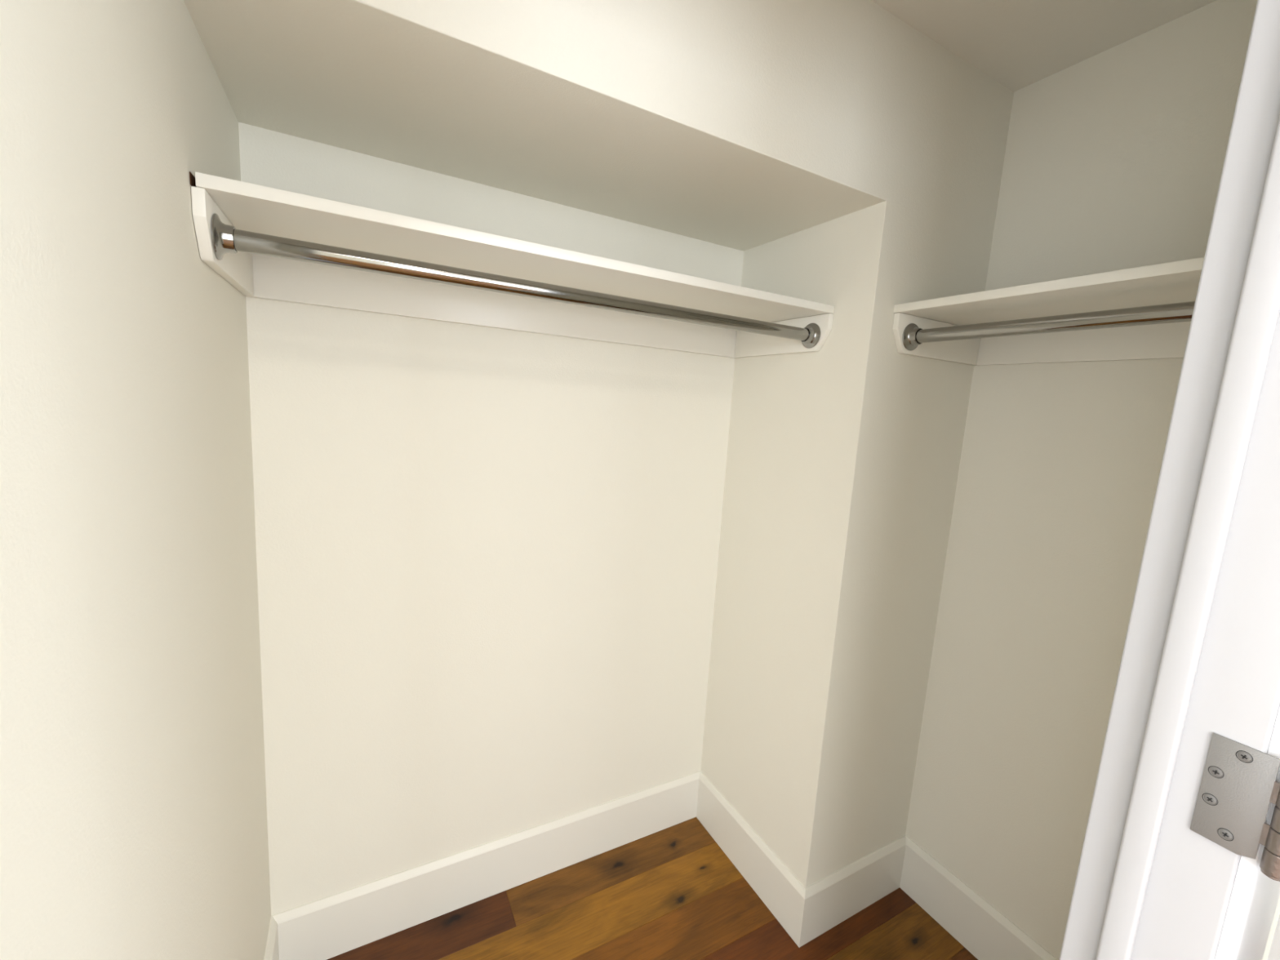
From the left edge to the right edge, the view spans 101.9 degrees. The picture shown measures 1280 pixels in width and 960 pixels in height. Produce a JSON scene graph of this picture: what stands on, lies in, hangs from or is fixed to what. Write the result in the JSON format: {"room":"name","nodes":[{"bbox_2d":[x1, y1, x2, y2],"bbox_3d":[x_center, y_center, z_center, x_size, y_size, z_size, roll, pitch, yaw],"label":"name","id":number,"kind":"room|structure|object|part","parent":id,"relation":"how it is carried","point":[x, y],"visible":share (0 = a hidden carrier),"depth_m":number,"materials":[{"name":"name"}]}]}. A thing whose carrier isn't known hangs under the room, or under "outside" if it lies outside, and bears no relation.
{"room":"walk-in closet","nodes":[
{"label":"walk-in closet","id":0,"kind":"room"},
{"bbox_2d":[0,0,271,959],"bbox_3d":[-0.612,0.179,0.605,0.100,2.343,1.190,-1,9,-28],"label":"wall","id":1,"kind":"structure","parent":0,"point":[134,824],"depth_m":0.50,"materials":[{"name":"paint"}]},
{"bbox_2d":[263,915,279,959],"bbox_3d":[-0.630,1.251,0.782,0.014,0.171,1.185,-1,9,-28],"label":"baseboard","id":2,"kind":"structure","parent":1,"relation":"attached to","point":[272,953],"depth_m":1.24,"materials":[{"name":"white paint"}]},
{"bbox_2d":[1262,896,1279,959],"bbox_3d":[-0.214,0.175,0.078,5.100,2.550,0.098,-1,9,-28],"label":"doorway","id":3,"kind":"structure","parent":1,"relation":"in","point":[1277,914],"depth_m":0.58,"materials":[{"name":"paint"}]},
{"bbox_2d":[1058,0,1279,959],"bbox_3d":[0.148,0.347,0.290,0.917,2.195,0.124,-1,9,-28],"label":"door frame","id":4,"kind":"structure","parent":3,"relation":"attached to","point":[1201,655],"depth_m":0.45,"materials":[{"name":"white paint"}]},
{"bbox_3d":[0.505,0.268,0.431,0.014,0.100,0.055,-1,9,-28],"label":"door hinge","id":5,"kind":"part","parent":4,"relation":"part of","materials":[{"name":"silver metal"}]},
{"bbox_3d":[0.542,0.349,0.453,0.070,2.195,0.017,-1,9,-28],"label":"casing","id":6,"kind":"part","parent":4,"relation":"part of","materials":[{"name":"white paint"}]},
{"bbox_2d":[1267,915,1279,959],"bbox_3d":[0.881,0.413,0.398,0.741,2.104,0.035,4,8,1],"label":"door","id":7,"kind":"structure","parent":4,"relation":"attached to","point":[1274,953],"depth_m":0.42,"materials":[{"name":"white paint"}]},
{"bbox_2d":[238,121,743,915],"bbox_3d":[-0.347,0.073,1.469,1.390,2.343,0.105,-1,9,-28],"label":"wall","id":8,"kind":"structure","parent":0,"point":[486,557],"depth_m":1.38,"materials":[{"name":"paint"}]},
{"bbox_2d":[271,770,700,959],"bbox_3d":[-0.346,1.153,1.593,1.287,0.171,0.015,-1,9,-28],"label":"baseboard","id":9,"kind":"structure","parent":8,"relation":"attached to","point":[336,924],"depth_m":1.51,"materials":[{"name":"white paint"}]},
{"bbox_2d":[189,171,834,358],"bbox_3d":[-0.159,-0.413,1.203,1.280,0.111,0.393,-1,9,-28],"label":"closet shelf","id":10,"kind":"object","parent":8,"relation":"attached to","point":[243,206],"visible":0.7,"depth_m":1.12,"materials":[{"name":"white paint"}]},
{"bbox_2d":[211,213,820,348],"bbox_3d":[-0.094,-0.376,1.084,1.247,0.066,0.066,-1,9,-28],"label":"closet rod","id":11,"kind":"object","parent":10,"relation":"attached to","point":[226,238],"visible":1,"depth_m":0.95,"materials":[{"name":"silver metal"}]},
{"bbox_2d":[183,0,1013,888],"bbox_3d":[0.032,0.117,1.331,1.724,2.343,0.516,-1,9,-28],"label":"wall pier","id":12,"kind":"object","parent":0,"point":[854,161],"visible":0.79,"depth_m":1.27,"materials":[{"name":"paint"}]},
{"bbox_2d":[696,770,805,946],"bbox_3d":[0.334,1.185,1.673,0.015,0.171,0.526,-1,9,-28],"label":"baseboard","id":13,"kind":"structure","parent":12,"relation":"attached to","point":[778,888],"depth_m":1.62,"materials":[{"name":"white paint"}]},
{"bbox_2d":[799,835,906,947],"bbox_3d":[0.647,1.222,1.556,0.454,0.171,0.015,-1,9,-28],"label":"baseboard","id":14,"kind":"structure","parent":12,"relation":"attached to","point":[841,895],"depth_m":1.54,"materials":[{"name":"white paint"}]},
{"bbox_2d":[326,817,977,959],"bbox_3d":[0.506,1.602,-0.499,7.949,0.015,4.619,-1,9,-28],"label":"floor","id":15,"kind":"structure","parent":0,"point":[673,892],"depth_m":1.50,"materials":[{"name":"brown wood"}]},
{"bbox_2d":[871,0,1217,91],"bbox_3d":[0.246,-1.036,0.912,1.930,0.080,1.290,-1,9,-28],"label":"ceiling","id":16,"kind":"structure","parent":0,"point":[1019,44],"depth_m":1.13,"materials":[{"name":"white paint"}]},
{"bbox_2d":[905,0,1257,959],"bbox_3d":[1.084,0.189,1.296,0.108,2.343,0.790,-1,9,-28],"label":"wall","id":17,"kind":"structure","parent":0,"point":[1114,157],"depth_m":1.28,"materials":[{"name":"paint"}]},
{"bbox_2d":[899,835,1057,959],"bbox_3d":[0.995,1.270,1.374,0.015,0.171,0.675,-1,9,-28],"label":"baseboard","id":18,"kind":"structure","parent":17,"relation":"attached to","point":[986,933],"depth_m":1.49,"materials":[{"name":"white paint"}]},
{"bbox_2d":[892,257,1204,365],"bbox_3d":[0.935,-0.320,1.062,0.368,0.111,0.677,-1,9,-28],"label":"closet shelf","id":19,"kind":"object","parent":17,"relation":"attached to","point":[1176,282],"visible":0.68,"depth_m":1.14,"materials":[{"name":"white paint"}]},
{"bbox_2d":[902,301,1195,351],"bbox_3d":[0.823,-0.303,1.003,0.066,0.066,0.646,-1,9,-28],"label":"closet rod","id":20,"kind":"object","parent":19,"relation":"attached to","point":[913,335],"visible":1,"depth_m":1.00,"materials":[{"name":"silver metal"}]}
]}

